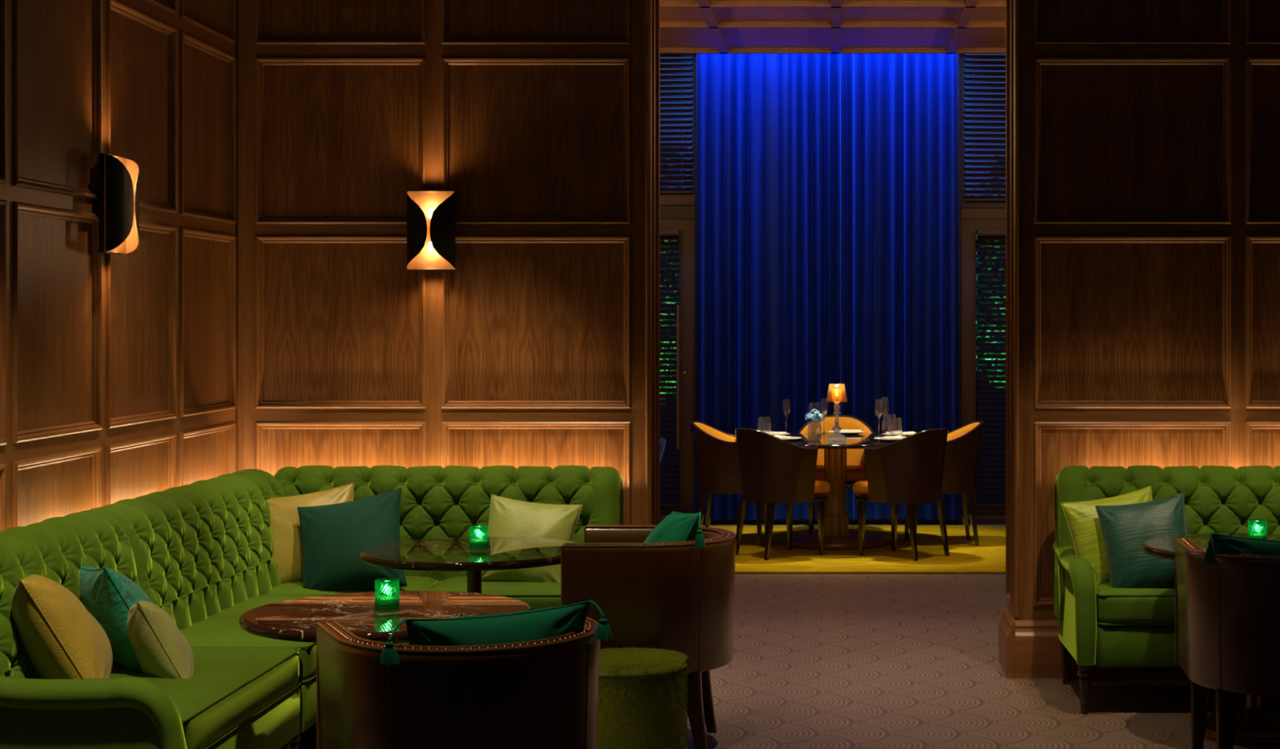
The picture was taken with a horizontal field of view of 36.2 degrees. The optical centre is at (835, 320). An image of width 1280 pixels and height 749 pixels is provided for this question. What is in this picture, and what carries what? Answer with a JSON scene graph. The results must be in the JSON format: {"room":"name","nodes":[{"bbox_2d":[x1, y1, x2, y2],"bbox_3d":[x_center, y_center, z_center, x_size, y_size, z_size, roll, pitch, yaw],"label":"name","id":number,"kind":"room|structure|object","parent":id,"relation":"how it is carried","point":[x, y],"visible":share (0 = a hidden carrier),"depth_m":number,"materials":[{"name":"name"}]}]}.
{"room":"cocktail lounge","nodes":[
{"label":"cocktail lounge","id":0,"kind":"room"},
{"bbox_2d":[0,0,235,532],"bbox_3d":[-2.597,-0.240,4.270,0.114,3.620,8.600,0,0,-1],"label":"wall","id":1,"kind":"structure","parent":0,"point":[117,371],"depth_m":7.07,"materials":[{"name":"brown wood"}]},
{"bbox_2d":[98,152,138,253],"bbox_3d":[-2.550,-0.415,6.923,0.098,0.352,0.210,0,0,-1],"label":"wall sconce","id":2,"kind":"object","parent":1,"relation":"attached to","point":[118,176],"visible":1,"depth_m":6.84,"materials":[{"name":"brown metal"}]},
{"bbox_2d":[235,0,644,524],"bbox_3d":[-1.818,-0.240,8.733,1.964,3.620,0.353,0,0,0],"label":"wall","id":3,"kind":"structure","parent":0,"point":[530,351],"depth_m":8.58,"materials":[{"name":"brown wood"}]},
{"bbox_2d":[406,190,455,270],"bbox_3d":[-1.774,-0.397,8.507,0.210,0.352,0.098,0,0,0],"label":"wall sconce","id":4,"kind":"object","parent":3,"relation":"attached to","point":[430,214],"visible":1,"depth_m":8.48,"materials":[{"name":"brown metal"}]},
{"bbox_2d":[644,0,651,524],"bbox_3d":[-0.827,-0.160,8.566,0.027,2.940,0.020,0,0,0],"label":"trim","id":5,"kind":"structure","parent":3,"relation":"attached to","point":[647,2],"depth_m":8.56,"materials":[{"name":"brown wood"}]},
{"bbox_2d":[651,0,659,524],"bbox_3d":[-0.819,-0.030,8.740,0.035,3.200,0.340,0,0,0],"label":"trim","id":6,"kind":"structure","parent":3,"relation":"attached to","point":[655,3],"depth_m":8.63,"materials":[{"name":"brown wood"}]},
{"bbox_2d":[297,524,1279,748],"bbox_3d":[0.500,1.620,6.550,7.400,0.100,17.500,0,0,0],"label":"floor","id":7,"kind":"structure","parent":0,"point":[820,660],"depth_m":8.39,"materials":[{"name":"beige carpet"}]},
{"bbox_2d":[0,509,300,748],"bbox_3d":[-2.159,1.096,5.825,0.834,0.947,1.310,0,0,0],"label":"banquette","id":8,"kind":"object","parent":7,"relation":"on","point":[235,697],"visible":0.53,"depth_m":5.57,"materials":[{"name":"green fabric"}]},
{"bbox_2d":[10,573,112,679],"bbox_3d":[-2.237,0.910,5.623,0.270,0.391,0.469,0,0,-19],"label":"cushion","id":9,"kind":"object","parent":8,"relation":"on","point":[61,639],"visible":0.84,"depth_m":5.44,"materials":[{"name":"yellow fabric"}]},
{"bbox_2d":[78,564,153,672],"bbox_3d":[-2.186,0.930,5.973,0.253,0.408,0.486,0,0,-33],"label":"cushion","id":10,"kind":"object","parent":8,"relation":"on","point":[108,595],"visible":0.49,"depth_m":5.80,"materials":[{"name":"teal fabric"}]},
{"bbox_2d":[126,600,194,679],"bbox_3d":[-2.058,0.972,5.893,0.195,0.289,0.348,0,0,-26],"label":"cushion","id":11,"kind":"object","parent":8,"relation":"on","point":[161,649],"visible":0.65,"depth_m":5.76,"materials":[{"name":"green fabric"}]},
{"bbox_2d":[109,646,299,748],"bbox_3d":[-2.044,1.144,5.875,0.552,0.160,1.202,0,0,0],"label":"seat cushion","id":12,"kind":"object","parent":8,"relation":"on","point":[230,691],"depth_m":5.86,"materials":[{"name":"green fabric"}]},
{"bbox_2d":[88,468,328,748],"bbox_3d":[-2.167,1.096,7.382,0.819,0.947,1.800,0,0,0],"label":"banquette","id":13,"kind":"object","parent":7,"relation":"on","point":[202,549],"visible":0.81,"depth_m":7.05,"materials":[{"name":"green fabric"}]},
{"bbox_2d":[180,594,328,679],"bbox_3d":[-2.039,1.144,7.095,0.562,0.160,1.217,0,0,0],"label":"seat cushion","id":14,"kind":"object","parent":13,"relation":"on","point":[218,624],"depth_m":6.70,"materials":[{"name":"green fabric"}]},
{"bbox_2d":[239,591,532,643],"bbox_3d":[-1.314,1.210,5.700,0.838,0.720,0.838,0,0,0],"label":"cocktail table","id":15,"kind":"object","parent":7,"relation":"on","point":[296,620],"visible":0.7,"depth_m":5.65,"materials":[{"name":"stone"}]},
{"bbox_2d":[374,577,399,609],"bbox_3d":[-1.325,0.807,5.735,0.071,0.085,0.071,0,0,-9],"label":"votive candle","id":16,"kind":"object","parent":15,"relation":"on","point":[386,589],"visible":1,"depth_m":5.71,"materials":[{"name":"green glass"}]},
{"bbox_2d":[268,465,622,644],"bbox_3d":[-1.663,1.096,8.072,1.511,0.947,0.780,0,0,0],"label":"banquette","id":17,"kind":"object","parent":7,"relation":"on","point":[437,501],"visible":0.41,"depth_m":8.23,"materials":[{"name":"green fabric"}]},
{"bbox_2d":[266,482,353,583],"bbox_3d":[-2.179,0.908,8.017,0.477,0.462,0.190,0,0,-11],"label":"cushion","id":18,"kind":"object","parent":17,"relation":"on","point":[285,528],"visible":0.41,"depth_m":7.96,"materials":[{"name":"beige fabric"}]},
{"bbox_2d":[297,487,407,591],"bbox_3d":[-1.955,0.912,7.836,0.509,0.465,0.233,0,0,4],"label":"cushion","id":19,"kind":"object","parent":17,"relation":"on","point":[334,535],"visible":0.84,"depth_m":7.78,"materials":[{"name":"teal fabric"}]},
{"bbox_2d":[268,575,437,594],"bbox_3d":[-1.990,1.144,7.957,0.647,0.160,0.497,0,0,0],"label":"seat cushion","id":20,"kind":"object","parent":17,"relation":"on","point":[415,583],"depth_m":7.80,"materials":[{"name":"green fabric"}]},
{"bbox_2d":[427,576,560,609],"bbox_3d":[-1.335,1.144,7.957,0.647,0.160,0.497,0,0,0],"label":"seat cushion","id":21,"kind":"object","parent":17,"relation":"on","point":[538,595],"depth_m":7.76,"materials":[{"name":"green fabric"}]},
{"bbox_2d":[481,493,582,582],"bbox_3d":[-1.265,0.920,7.997,0.424,0.394,0.206,0,0,2],"label":"cushion","id":22,"kind":"object","parent":17,"relation":"on","point":[508,517],"visible":0.59,"depth_m":7.97,"materials":[{"name":"green fabric"}]},
{"bbox_2d":[315,606,600,748],"bbox_3d":[-0.929,1.179,4.960,0.678,0.782,0.602,0,0,-25],"label":"tub chair","id":23,"kind":"object","parent":7,"relation":"on","point":[543,693],"visible":0.86,"depth_m":4.72,"materials":[{"name":"brown leather"}]},
{"bbox_2d":[378,599,613,664],"bbox_3d":[-0.877,0.892,4.875,0.592,0.361,0.253,0,0,-28],"label":"cushion","id":24,"kind":"object","parent":23,"relation":"on","point":[548,622],"visible":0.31,"depth_m":4.83,"materials":[{"name":"fabric"}]},
{"bbox_2d":[358,536,576,593],"bbox_3d":[-1.345,1.210,7.230,0.838,0.720,0.838,0,0,0],"label":"cocktail table","id":25,"kind":"object","parent":7,"relation":"on","point":[503,553],"visible":0.56,"depth_m":7.09,"materials":[{"name":"brown stone"}]},
{"bbox_2d":[469,524,488,549],"bbox_3d":[-1.330,0.807,7.240,0.071,0.085,0.071,0,0,-25],"label":"votive candle","id":26,"kind":"object","parent":25,"relation":"on","point":[478,533],"visible":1,"depth_m":7.21,"materials":[{"name":"green glass"}]},
{"bbox_2d":[596,646,688,748],"bbox_3d":[-0.722,1.355,6.599,0.452,0.442,0.451,0,0,-28],"label":"pouf","id":27,"kind":"object","parent":7,"relation":"on","point":[642,696],"visible":0.75,"depth_m":6.42,"materials":[{"name":"green fabric"}]},
{"bbox_2d":[560,524,736,748],"bbox_3d":[-0.667,1.179,7.175,0.602,0.782,0.678,0,0,0],"label":"tub chair","id":28,"kind":"object","parent":7,"relation":"on","point":[677,596],"visible":0.8,"depth_m":6.88,"materials":[{"name":"brown leather"}]},
{"bbox_2d":[643,511,706,547],"bbox_3d":[-0.614,0.850,7.054,0.275,0.329,0.514,0,0,-5],"label":"cushion","id":29,"kind":"object","parent":28,"relation":"on","point":[676,526],"visible":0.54,"depth_m":6.98,"materials":[{"name":"fabric"}]},
{"bbox_2d":[702,524,1005,573],"bbox_3d":[0.000,1.562,13.385,4.000,0.015,2.710,0,0,0],"label":"rug","id":30,"kind":"object","parent":7,"relation":"on","point":[964,557],"visible":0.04,"depth_m":12.88,"materials":[{"name":"yellow carpet"}]},
{"bbox_2d":[659,436,666,463],"bbox_3d":[-1.558,1.200,13.970,0.654,0.705,0.595,0,0,15],"label":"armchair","id":31,"kind":"object","parent":30,"relation":"on","point":[662,440],"visible":0.04,"depth_m":13.94,"materials":[{"name":"blue fabric"}]},
{"bbox_2d":[690,420,767,546],"bbox_3d":[-0.733,1.129,13.580,0.565,0.851,0.560,0,0,6],"label":"dining chair","id":32,"kind":"object","parent":30,"relation":"on","point":[715,450],"visible":0.8,"depth_m":13.36,"materials":[{"name":"brown wood"}]},
{"bbox_2d":[734,427,830,559],"bbox_3d":[-0.383,1.129,12.861,0.565,0.851,0.560,0,0,-37],"label":"dining chair","id":33,"kind":"object","parent":30,"relation":"on","point":[773,470],"visible":1,"depth_m":12.65,"materials":[{"name":"brown wood"}]},
{"bbox_2d":[734,432,894,549],"bbox_3d":[0.000,1.187,13.500,1.400,0.733,1.400,0,0,0],"label":"dining table","id":34,"kind":"object","parent":30,"relation":"on","point":[837,536],"visible":0.59,"depth_m":13.42,"materials":[{"name":"brown wood"}]},
{"bbox_2d":[757,416,771,432],"bbox_3d":[-0.506,0.752,13.788,0.099,0.135,0.099,0,0,0],"label":"water tumbler","id":35,"kind":"object","parent":34,"relation":"on","point":[764,423],"visible":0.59,"depth_m":13.75,"materials":[{"name":"clear glass"}]},
{"bbox_2d":[782,398,791,434],"bbox_3d":[-0.353,0.692,13.985,0.069,0.255,0.069,0,0,0],"label":"champagne flute","id":36,"kind":"object","parent":34,"relation":"on","point":[786,402],"visible":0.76,"depth_m":13.97,"materials":[{"name":"clear glass"}]},
{"bbox_2d":[780,436,801,440],"bbox_3d":[-0.363,0.810,13.278,0.268,0.018,0.268,0,0,0],"label":"dinner plate","id":37,"kind":"object","parent":34,"relation":"on","point":[795,437],"visible":0.38,"depth_m":13.19,"materials":[{"name":"beige ceramic"}]},
{"bbox_2d":[773,435,794,438],"bbox_3d":[-0.363,0.800,13.278,0.104,0.026,0.200,0,0,-23],"label":"folded napkin","id":38,"kind":"object","parent":37,"relation":"on","point":[777,436],"visible":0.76,"depth_m":13.20,"materials":[{"name":"beige fabric"}]},
{"bbox_2d":[808,402,819,416],"bbox_3d":[-0.155,0.706,14.036,0.082,0.226,0.082,0,0,19],"label":"wine glass","id":39,"kind":"object","parent":34,"relation":"on","point":[811,405],"visible":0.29,"depth_m":14.00,"materials":[{"name":"clear glass"}]},
{"bbox_2d":[804,408,823,439],"bbox_3d":[-0.145,0.711,13.317,0.132,0.216,0.099,0,0,0],"label":"flower vase","id":40,"kind":"object","parent":34,"relation":"on","point":[814,430],"visible":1,"depth_m":13.29,"materials":[{"name":"clear glass"}]},
{"bbox_2d":[820,398,828,433],"bbox_3d":[-0.082,0.692,14.094,0.069,0.255,0.069,0,0,0],"label":"champagne flute","id":41,"kind":"object","parent":34,"relation":"on","point":[824,404],"visible":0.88,"depth_m":14.07,"materials":[{"name":"clear glass"}]},
{"bbox_2d":[826,383,847,440],"bbox_3d":[0.009,0.626,13.316,0.148,0.386,0.148,0,0,0],"label":"table lamp","id":42,"kind":"object","parent":34,"relation":"on","point":[836,394],"visible":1,"depth_m":13.28,"materials":[{"name":"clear glass"}]},
{"bbox_2d":[828,431,865,434],"bbox_3d":[0.084,0.810,14.023,0.268,0.018,0.268,0,0,0],"label":"dinner plate","id":43,"kind":"object","parent":34,"relation":"on","point":[855,433],"visible":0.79,"depth_m":13.93,"materials":[{"name":"beige ceramic"}]},
{"bbox_2d":[840,429,861,432],"bbox_3d":[0.084,0.800,14.023,0.200,0.026,0.104,0,0,0],"label":"folded napkin","id":44,"kind":"object","parent":43,"relation":"on","point":[842,430],"visible":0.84,"depth_m":13.97,"materials":[{"name":"beige fabric"}]},
{"bbox_2d":[874,399,883,436],"bbox_3d":[0.309,0.688,13.747,0.071,0.262,0.071,0,0,0],"label":"champagne flute","id":45,"kind":"object","parent":34,"relation":"on","point":[878,407],"visible":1,"depth_m":13.73,"materials":[{"name":"clear glass"}]},
{"bbox_2d":[880,396,888,434],"bbox_3d":[0.355,0.684,13.983,0.073,0.270,0.073,0,0,0],"label":"champagne flute","id":46,"kind":"object","parent":34,"relation":"on","point":[885,399],"visible":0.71,"depth_m":13.96,"materials":[{"name":"clear glass"}]},
{"bbox_2d":[873,436,900,441],"bbox_3d":[0.395,0.810,13.241,0.268,0.018,0.268,0,0,0],"label":"dinner plate","id":47,"kind":"object","parent":34,"relation":"on","point":[878,437],"visible":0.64,"depth_m":13.15,"materials":[{"name":"beige ceramic"}]},
{"bbox_2d":[880,435,906,439],"bbox_3d":[0.395,0.800,13.241,0.104,0.026,0.200,0,0,29],"label":"folded napkin","id":48,"kind":"object","parent":47,"relation":"on","point":[897,437],"visible":0.94,"depth_m":13.19,"materials":[{"name":"beige fabric"}]},
{"bbox_2d":[881,413,895,433],"bbox_3d":[0.389,0.746,13.957,0.109,0.148,0.109,0,0,0],"label":"water tumbler","id":49,"kind":"object","parent":34,"relation":"on","point":[885,424],"visible":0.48,"depth_m":13.92,"materials":[{"name":"clear glass"}]},
{"bbox_2d":[888,417,902,434],"bbox_3d":[0.423,0.752,13.707,0.099,0.135,0.099,0,0,0],"label":"water tumbler","id":50,"kind":"object","parent":34,"relation":"on","point":[895,427],"visible":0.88,"depth_m":13.67,"materials":[{"name":"clear glass"}]},
{"bbox_2d":[882,432,911,436],"bbox_3d":[0.464,0.810,13.755,0.268,0.018,0.268,0,0,0],"label":"dinner plate","id":51,"kind":"object","parent":34,"relation":"on","point":[904,435],"visible":0.49,"depth_m":13.65,"materials":[{"name":"beige ceramic"}]},
{"bbox_2d":[885,431,915,434],"bbox_3d":[0.464,0.800,13.755,0.200,0.026,0.104,0,0,-16],"label":"folded napkin","id":52,"kind":"object","parent":51,"relation":"on","point":[908,432],"visible":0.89,"depth_m":13.73,"materials":[{"name":"beige fabric"}]},
{"bbox_3d":[-0.457,0.810,13.769,0.268,0.018,0.268,0,0,0],"label":"dinner plate","id":53,"kind":"object","parent":34,"relation":"on","visible":0},
{"bbox_2d":[767,431,786,434],"bbox_3d":[-0.457,0.800,13.769,0.200,0.026,0.104,0,0,16],"label":"folded napkin","id":54,"kind":"object","parent":53,"relation":"on","point":[770,433],"visible":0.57,"depth_m":13.72,"materials":[{"name":"beige fabric"}]},
{"bbox_2d":[797,414,874,533],"bbox_3d":[0.005,1.129,14.168,0.560,0.851,0.565,0,0,0],"label":"dining chair","id":55,"kind":"object","parent":30,"relation":"on","point":[855,458],"visible":0.29,"depth_m":14.30,"materials":[{"name":"orange leather"}]},
{"bbox_2d":[853,427,949,560],"bbox_3d":[0.463,1.129,12.832,0.565,0.851,0.560,0,0,38],"label":"dining chair","id":56,"kind":"object","parent":30,"relation":"on","point":[908,470],"visible":1,"depth_m":12.62,"materials":[{"name":"brown wood"}]},
{"bbox_2d":[904,420,983,545],"bbox_3d":[0.752,1.129,13.580,0.565,0.851,0.560,0,0,-6],"label":"dining chair","id":57,"kind":"object","parent":30,"relation":"on","point":[960,474],"visible":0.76,"depth_m":13.40,"materials":[{"name":"brown wood"}]},
{"bbox_2d":[1053,465,1279,713],"bbox_3d":[2.123,1.096,8.072,2.370,0.947,0.779,0,0,0],"label":"banquette","id":58,"kind":"object","parent":7,"relation":"on","point":[1102,624],"visible":0.51,"depth_m":8.19,"materials":[{"name":"green fabric"}]},
{"bbox_2d":[1060,485,1152,586],"bbox_3d":[1.165,0.915,8.029,0.464,0.450,0.186,0,0,-9],"label":"cushion","id":59,"kind":"object","parent":58,"relation":"on","point":[1082,517],"visible":0.3,"depth_m":7.98,"materials":[{"name":"fabric"}]},
{"bbox_2d":[1095,582,1177,626],"bbox_3d":[1.400,1.144,7.957,0.715,0.160,0.497,0,0,0],"label":"seat cushion","id":60,"kind":"object","parent":58,"relation":"on","point":[1114,606],"depth_m":7.72,"materials":[{"name":"green fabric"}]},
{"bbox_2d":[1095,492,1187,588],"bbox_3d":[1.265,0.915,7.858,0.415,0.426,0.206,0,0,5],"label":"cushion","id":61,"kind":"object","parent":58,"relation":"on","point":[1125,527],"visible":0.71,"depth_m":7.82,"materials":[{"name":"teal fabric"}]},
{"bbox_2d":[1141,533,1279,746],"bbox_3d":[1.585,1.210,7.360,0.838,0.720,0.838,0,0,0],"label":"cocktail table","id":62,"kind":"object","parent":7,"relation":"on","point":[1251,729],"visible":0.5,"depth_m":7.32,"materials":[{"name":"brown metal"}]},
{"bbox_2d":[1248,519,1266,539],"bbox_3d":[1.618,0.807,7.440,0.071,0.085,0.071,0,0,-30],"label":"votive candle","id":63,"kind":"object","parent":62,"relation":"on","point":[1257,528],"visible":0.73,"depth_m":7.41,"materials":[{"name":"green glass"}]},
{"bbox_2d":[1174,537,1279,748],"bbox_3d":[1.558,1.179,6.752,0.678,0.782,0.602,0,0,3],"label":"tub chair","id":64,"kind":"object","parent":7,"relation":"on","point":[1227,611],"visible":0.96,"depth_m":6.57,"materials":[{"name":"brown leather"}]},
{"bbox_2d":[1204,532,1279,564],"bbox_3d":[1.536,0.898,6.591,0.583,0.363,0.196,0,0,3],"label":"cushion","id":65,"kind":"object","parent":64,"relation":"on","point":[1222,544],"visible":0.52,"depth_m":6.57,"materials":[{"name":"fabric"}]},
{"bbox_2d":[659,53,960,426],"bbox_3d":[0.000,-0.430,15.075,6.400,4.000,0.150,0,0,0],"label":"wall window","id":66,"kind":"structure","parent":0,"point":[959,55],"depth_m":15.05,"materials":[{"name":"brown wood"}]},
{"bbox_2d":[659,53,693,193],"bbox_3d":[-1.650,-1.688,15.016,1.100,1.405,0.055,0,0,0],"label":"blind","id":67,"kind":"object","parent":66,"relation":"attached to","point":[662,190],"visible":0.23,"depth_m":15.02,"materials":[{"name":"black wood"}]},
{"bbox_2d":[659,218,695,513],"bbox_3d":[-1.585,0.352,15.049,1.000,2.285,0.122,0,0,0],"label":"window frame","id":68,"kind":"structure","parent":66,"relation":"attached to","point":[686,227],"depth_m":15.05,"materials":[{"name":"brown wood"}]},
{"bbox_2d":[659,230,679,506],"bbox_3d":[-1.596,0.367,15.016,0.778,2.135,0.055,0,0,0],"label":"blind","id":69,"kind":"object","parent":68,"relation":"attached to","point":[668,235],"visible":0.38,"depth_m":15.01,"materials":[{"name":"black wood"}]},
{"bbox_2d":[659,53,695,195],"bbox_3d":[-2.118,-1.695,15.080,2.065,1.450,0.060,0,0,0],"label":"window","id":70,"kind":"structure","parent":66,"relation":"attached to","point":[694,55],"depth_m":15.05,"materials":[{"name":"brown metal"}]},
{"bbox_2d":[659,512,1005,524],"bbox_3d":[0.000,1.534,15.070,6.400,0.072,0.160,0,0,0],"label":"baseboard","id":71,"kind":"structure","parent":66,"relation":"attached to","point":[981,518],"depth_m":14.99,"materials":[{"name":"brown wood"}]},
{"bbox_2d":[960,218,1005,513],"bbox_3d":[1.475,0.352,15.080,1.000,2.285,0.060,0,0,0],"label":"window frame","id":72,"kind":"structure","parent":66,"relation":"attached to","point":[968,226],"depth_m":15.05,"materials":[{"name":"brown wood"}]},
{"bbox_2d":[977,230,1005,506],"bbox_3d":[1.486,0.367,15.016,0.778,2.135,0.055,0,0,0],"label":"blind","id":73,"kind":"object","parent":72,"relation":"attached to","point":[981,234],"visible":0.34,"depth_m":15.01,"materials":[{"name":"black wood"}]},
{"bbox_2d":[960,53,1005,218],"bbox_3d":[2.087,-1.606,15.075,2.225,1.628,0.110,0,0,0],"label":"window","id":74,"kind":"structure","parent":66,"relation":"attached to","point":[962,55],"depth_m":15.03,"materials":[{"name":"brown metal"}]},
{"bbox_2d":[963,54,1005,200],"bbox_3d":[1.645,-1.657,15.016,1.310,1.465,0.055,0,0,0],"label":"blind","id":75,"kind":"object","parent":74,"relation":"attached to","point":[966,197],"visible":0.24,"depth_m":15.02,"materials":[{"name":"black wood"}]},
{"bbox_2d":[659,0,1005,53],"bbox_3d":[0.000,-2.092,11.697,6.400,0.115,6.234,0,0,0],"label":"ceiling","id":76,"kind":"structure","parent":0,"point":[686,26],"depth_m":13.46,"materials":[{"name":"brown wood"}]},
{"bbox_3d":[0.000,-2.330,15.040,6.400,0.360,0.520,0,0,0],"label":"trim","id":77,"kind":"structure","parent":76,"relation":"attached to","visible":0},
{"bbox_2d":[695,53,960,519],"bbox_3d":[-0.058,-0.417,14.904,2.045,3.885,0.166,0,0,0],"label":"curtain","id":78,"kind":"object","parent":77,"relation":"hanging from","point":[828,184],"visible":0.74,"depth_m":14.91,"materials":[{"name":"blue fabric"}]},
{"bbox_2d":[1019,0,1279,619],"bbox_3d":[2.206,-0.240,8.733,2.788,3.620,0.353,0,0,0],"label":"wall","id":79,"kind":"structure","parent":0,"point":[1149,130],"depth_m":8.58,"materials":[{"name":"brown wood"}]},
{"bbox_2d":[998,607,1014,678],"bbox_3d":[0.770,1.445,8.730,0.037,0.250,0.420,0,0,0],"label":"trim","id":80,"kind":"structure","parent":79,"relation":"attached to","point":[1006,626],"depth_m":8.59,"materials":[{"name":"brown wood"}]},
{"bbox_2d":[1005,0,1019,619],"bbox_3d":[0.794,-0.030,8.740,0.035,3.200,0.340,0,0,0],"label":"trim","id":81,"kind":"structure","parent":79,"relation":"attached to","point":[1009,3],"depth_m":8.65,"materials":[{"name":"brown wood"}]},
{"bbox_2d":[1012,619,1188,678],"bbox_3d":[2.191,1.445,8.544,2.818,0.250,0.049,0,0,0],"label":"baseboard","id":82,"kind":"structure","parent":79,"relation":"attached to","point":[1037,642],"depth_m":8.52,"materials":[{"name":"brown wood"}]},
{"label":"outside","id":83,"kind":"structure","parent":0,"visible":0},
{"bbox_2d":[665,493,1005,505],"bbox_3d":[0.000,1.780,22.675,16.000,0.180,14.650,0,0,0],"label":"ground","id":84,"kind":"structure","parent":83,"point":[976,494],"depth_m":18.35,"materials":[{"name":"soil"}]},
{"bbox_2d":[659,146,691,500],"bbox_3d":[-1.558,0.044,17.016,1.509,3.255,1.565,0,0,15],"label":"tree","id":85,"kind":"object","parent":84,"relation":"on","point":[664,263],"visible":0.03,"depth_m":16.89,"materials":[{"name":"green plant"}]},
{"bbox_2d":[659,230,1005,493],"bbox_3d":[0.000,0.255,19.100,16.000,2.870,0.200,0,0,0],"label":"trim","id":86,"kind":"structure","parent":84,"relation":"on","point":[976,240],"depth_m":19.00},
{"bbox_2d":[966,155,1005,387],"bbox_3d":[1.853,0.041,17.317,1.764,3.261,1.725,0,0,-38],"label":"tree","id":87,"kind":"object","parent":84,"relation":"on","point":[976,262],"visible":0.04,"depth_m":17.17,"materials":[{"name":"green plant"}]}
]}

